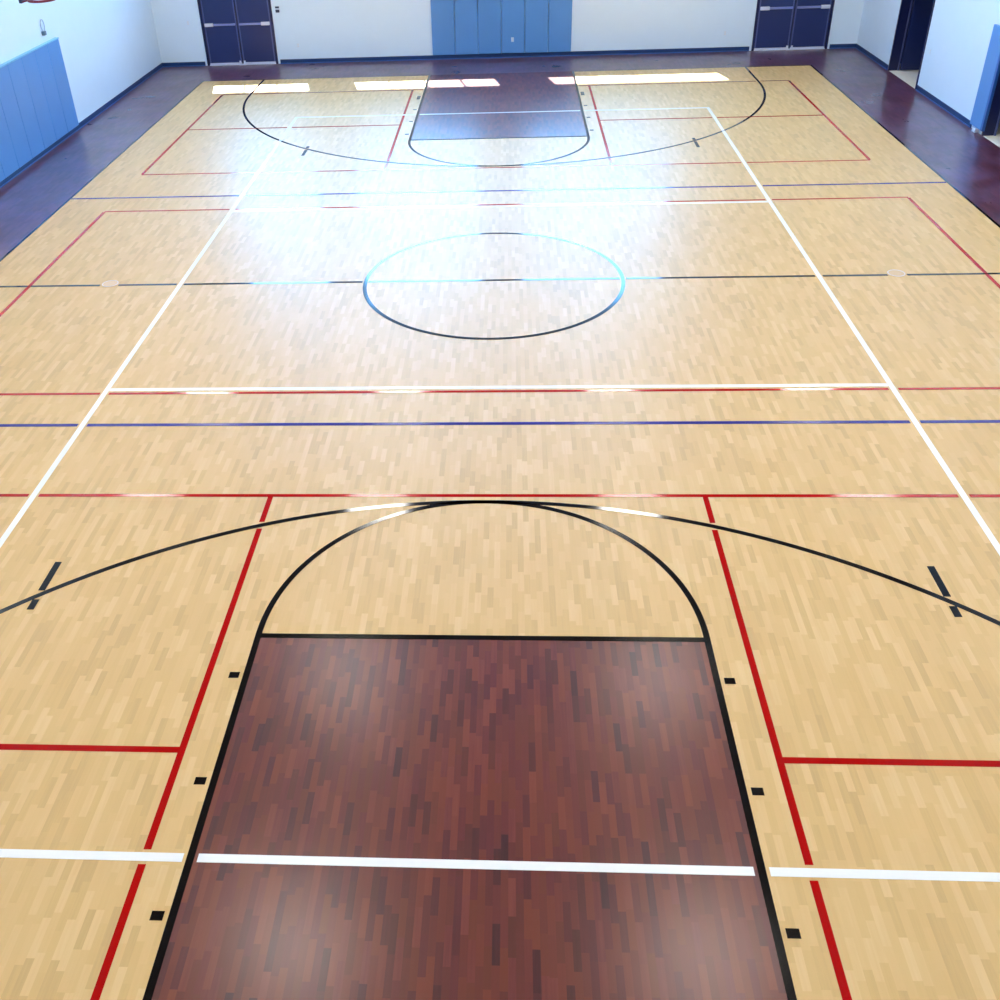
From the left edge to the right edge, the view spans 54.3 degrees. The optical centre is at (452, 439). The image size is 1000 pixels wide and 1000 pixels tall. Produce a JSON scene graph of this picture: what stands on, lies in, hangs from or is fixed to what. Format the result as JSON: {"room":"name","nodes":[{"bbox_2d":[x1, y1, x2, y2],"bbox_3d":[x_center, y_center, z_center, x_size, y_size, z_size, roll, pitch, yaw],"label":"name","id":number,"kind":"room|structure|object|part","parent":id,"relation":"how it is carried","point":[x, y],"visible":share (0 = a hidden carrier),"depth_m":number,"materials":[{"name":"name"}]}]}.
{"room":"indoor basketball gym","nodes":[
{"label":"indoor basketball gym","id":0,"kind":"room"},
{"bbox_2d":[0,0,161,122],"bbox_3d":[-8.957,-5.923,11.724,0.229,9.235,29.733,0,33,4],"label":"wall","id":1,"kind":"structure","parent":0,"point":[107,46],"depth_m":22.08,"materials":[{"name":"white paint"}]},
{"bbox_2d":[0,163,4,181],"bbox_3d":[-8.446,-5.462,17.477,0.073,1.774,0.615,0,33,4],"label":"pad","id":2,"kind":"object","parent":1,"relation":"attached to","point":[2,177],"visible":1,"depth_m":18.07,"materials":[{"name":"blue plastic"}]},
{"bbox_2d":[0,102,18,177],"bbox_3d":[-8.414,-5.798,17.995,0.073,1.774,0.615,0,33,4],"label":"pad","id":3,"kind":"object","parent":1,"relation":"attached to","point":[8,160],"visible":1,"depth_m":18.25,"materials":[{"name":"blue plastic"}]},
{"bbox_2d":[0,65,31,167],"bbox_3d":[-8.383,-6.134,18.514,0.073,1.774,0.615,0,33,4],"label":"pad","id":4,"kind":"object","parent":1,"relation":"attached to","point":[8,100],"visible":1,"depth_m":18.51,"materials":[{"name":"blue plastic"}]},
{"bbox_2d":[7,58,44,158],"bbox_3d":[-8.352,-6.471,19.032,0.073,1.774,0.615,0,33,4],"label":"pad","id":5,"kind":"object","parent":1,"relation":"attached to","point":[16,70],"visible":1,"depth_m":19.01,"materials":[{"name":"blue plastic"}]},
{"bbox_2d":[0,37,58,67],"bbox_3d":[-8.380,-7.229,18.543,0.082,0.029,4.331,0,33,4],"label":"rail","id":6,"kind":"object","parent":1,"relation":"attached to","point":[54,38],"visible":1,"depth_m":19.08,"materials":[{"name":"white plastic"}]},
{"bbox_2d":[18,0,54,2],"bbox_3d":[-7.780,-8.238,16.981,1.489,1.134,1.341,0,33,4],"label":"basketball hoop","id":7,"kind":"object","parent":1,"relation":"attached to","point":[20,1],"visible":1,"depth_m":17.07,"materials":[{"name":"red paint"}]},
{"bbox_2d":[21,51,56,148],"bbox_3d":[-8.320,-6.807,19.551,0.073,1.774,0.615,0,33,4],"label":"pad","id":8,"kind":"object","parent":1,"relation":"attached to","point":[29,62],"visible":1,"depth_m":19.53,"materials":[{"name":"blue plastic"}]},
{"bbox_2d":[40,19,46,35],"bbox_3d":[-8.318,-8.376,19.761,0.061,0.305,0.183,0,33,4],"label":"wall hook","id":9,"kind":"object","parent":1,"relation":"attached to","point":[44,33],"visible":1,"depth_m":19.78,"materials":[{"name":"grey metal"}]},
{"bbox_2d":[34,45,67,139],"bbox_3d":[-8.289,-7.143,20.069,0.073,1.774,0.615,0,33,4],"label":"pad","id":10,"kind":"object","parent":1,"relation":"attached to","point":[41,54],"visible":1,"depth_m":20.05,"materials":[{"name":"blue plastic"}]},
{"bbox_2d":[47,39,78,131],"bbox_3d":[-8.258,-7.479,20.588,0.073,1.774,0.615,0,33,4],"label":"pad","id":11,"kind":"object","parent":1,"relation":"attached to","point":[54,50],"visible":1,"depth_m":20.54,"materials":[{"name":"blue plastic"}]},
{"bbox_2d":[0,63,162,187],"bbox_3d":[-8.662,-2.224,14.225,0.026,0.110,29.477,0,33,4],"label":"baseboard","id":12,"kind":"structure","parent":1,"relation":"attached to","point":[115,99],"depth_m":21.68,"materials":[{"name":"blue rubber"}]},
{"bbox_2d":[0,48,999,999],"bbox_3d":[1.025,-2.178,13.685,19.431,0.096,29.505,0,33,4],"label":"floor","id":13,"kind":"structure","parent":0,"point":[518,528],"depth_m":8.89,"materials":[{"name":"brown wood"}]},
{"bbox_2d":[102,280,118,286],"bbox_3d":[-4.959,-2.263,14.126,0.241,0.010,0.216,0,33,4],"label":"socket","id":14,"kind":"object","parent":13,"relation":"on","point":[111,283],"visible":1,"depth_m":14.12,"materials":[{"name":"metal"}]},
{"bbox_3d":[0.073,3.164,5.391,3.556,0.001,5.740,0,33,4],"label":"key panel","id":15,"kind":"part","parent":13,"relation":"part of","materials":[{"name":"brown wood"}]},
{"bbox_3d":[1.084,-7.670,22.103,3.556,0.001,5.740,0,33,4],"label":"key panel","id":16,"kind":"part","parent":13,"relation":"part of","materials":[{"name":"brown wood"}]},
{"bbox_2d":[887,270,905,276],"bbox_3d":[6.126,-2.288,13.421,0.239,0.010,0.211,0,33,4],"label":"socket","id":17,"kind":"object","parent":13,"relation":"on","point":[896,273],"visible":1,"depth_m":13.42,"materials":[{"name":"metal"}]},
{"bbox_2d":[150,0,863,65],"bbox_3d":[1.164,-14.090,23.694,18.989,9.235,0.229,0,33,4],"label":"wall","id":18,"kind":"structure","parent":0,"point":[321,28],"depth_m":25.63,"materials":[{"name":"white paint"}]},
{"bbox_2d":[197,0,278,65],"bbox_3d":[-5.725,-11.167,25.969,1.951,2.179,0.290,0,33,4],"label":"door","id":19,"kind":"structure","parent":18,"relation":"in","point":[235,32],"depth_m":26.04,"materials":[{"name":"blue paint"}]},
{"bbox_2d":[275,6,279,12],"bbox_3d":[-4.614,-11.348,25.666,0.122,0.183,0.030,0,33,4],"label":"card reader","id":20,"kind":"object","parent":18,"relation":"attached to","point":[277,9],"visible":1,"depth_m":25.67,"materials":[{"name":"white plastic"}]},
{"bbox_2d":[430,0,454,54],"bbox_3d":[-0.249,-11.051,25.582,0.606,1.774,0.052,0,33,4],"label":"pad","id":21,"kind":"object","parent":18,"relation":"attached to","point":[442,11],"visible":1,"depth_m":25.66,"materials":[{"name":"blue plastic"}]},
{"bbox_2d":[454,0,477,54],"bbox_3d":[0.364,-11.053,25.544,0.606,1.774,0.052,0,33,4],"label":"pad","id":22,"kind":"object","parent":18,"relation":"attached to","point":[465,11],"visible":1,"depth_m":25.63,"materials":[{"name":"blue plastic"}]},
{"bbox_2d":[478,0,500,53],"bbox_3d":[0.978,-11.055,25.506,0.606,1.774,0.052,0,33,4],"label":"pad","id":23,"kind":"object","parent":18,"relation":"attached to","point":[489,11],"visible":1,"depth_m":25.60,"materials":[{"name":"blue plastic"}]},
{"bbox_2d":[162,44,856,66],"bbox_3d":[1.320,-10.266,26.011,18.532,0.110,0.027,0,33,4],"label":"baseboard","id":24,"kind":"structure","parent":18,"relation":"attached to","point":[832,46],"depth_m":26.00,"materials":[{"name":"blue rubber"}]},
{"bbox_2d":[501,0,524,52],"bbox_3d":[1.591,-11.056,25.468,0.606,1.774,0.052,0,33,4],"label":"pad","id":25,"kind":"object","parent":18,"relation":"attached to","point":[512,11],"visible":1,"depth_m":25.55,"materials":[{"name":"blue plastic"}]},
{"bbox_2d":[525,0,547,52],"bbox_3d":[2.205,-11.058,25.429,0.606,1.774,0.052,0,33,4],"label":"pad","id":26,"kind":"object","parent":18,"relation":"attached to","point":[536,11],"visible":1,"depth_m":25.53,"materials":[{"name":"blue plastic"}]},
{"bbox_2d":[548,0,571,51],"bbox_3d":[2.818,-11.060,25.391,0.606,1.774,0.052,0,33,4],"label":"pad","id":27,"kind":"object","parent":18,"relation":"attached to","point":[560,11],"visible":1,"depth_m":25.50,"materials":[{"name":"blue plastic"}]},
{"bbox_2d":[751,0,834,50],"bbox_3d":[8.816,-11.211,25.062,1.951,2.179,0.290,0,33,4],"label":"door","id":28,"kind":"structure","parent":18,"relation":"in","point":[779,24],"depth_m":25.26,"materials":[{"name":"blue paint"}]},
{"bbox_2d":[857,0,999,133],"bbox_3d":[9.767,-5.979,10.556,0.229,9.235,29.733,0,33,4],"label":"wall","id":29,"kind":"structure","parent":0,"point":[960,31],"depth_m":20.03,"materials":[{"name":"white paint"}]},
{"bbox_2d":[888,0,934,88],"bbox_3d":[10.774,-9.236,21.868,0.887,2.176,1.920,0,33,4],"label":"door","id":30,"kind":"structure","parent":29,"relation":"in","point":[922,10],"depth_m":22.74,"materials":[{"name":"blue paint"}]},
{"bbox_2d":[856,44,971,127],"bbox_3d":[9.807,-2.280,13.072,0.026,0.110,29.477,0,33,4],"label":"baseboard","id":31,"kind":"structure","parent":29,"relation":"attached to","point":[884,65],"depth_m":20.88,"materials":[{"name":"blue rubber"}]},
{"bbox_2d":[970,24,999,132],"bbox_3d":[10.089,-6.759,18.329,0.091,1.899,0.585,0,33,4],"label":"pad","id":32,"kind":"object","parent":29,"relation":"attached to","point":[991,69],"visible":1,"depth_m":18.31,"materials":[{"name":"blue plastic"}]},
{"bbox_2d":[981,72,999,135],"bbox_3d":[10.177,-6.205,17.213,0.256,2.176,2.012,0,33,4],"label":"door","id":33,"kind":"structure","parent":29,"relation":"in","point":[993,120],"depth_m":18.40,"materials":[{"name":"blue paint"}]}
]}

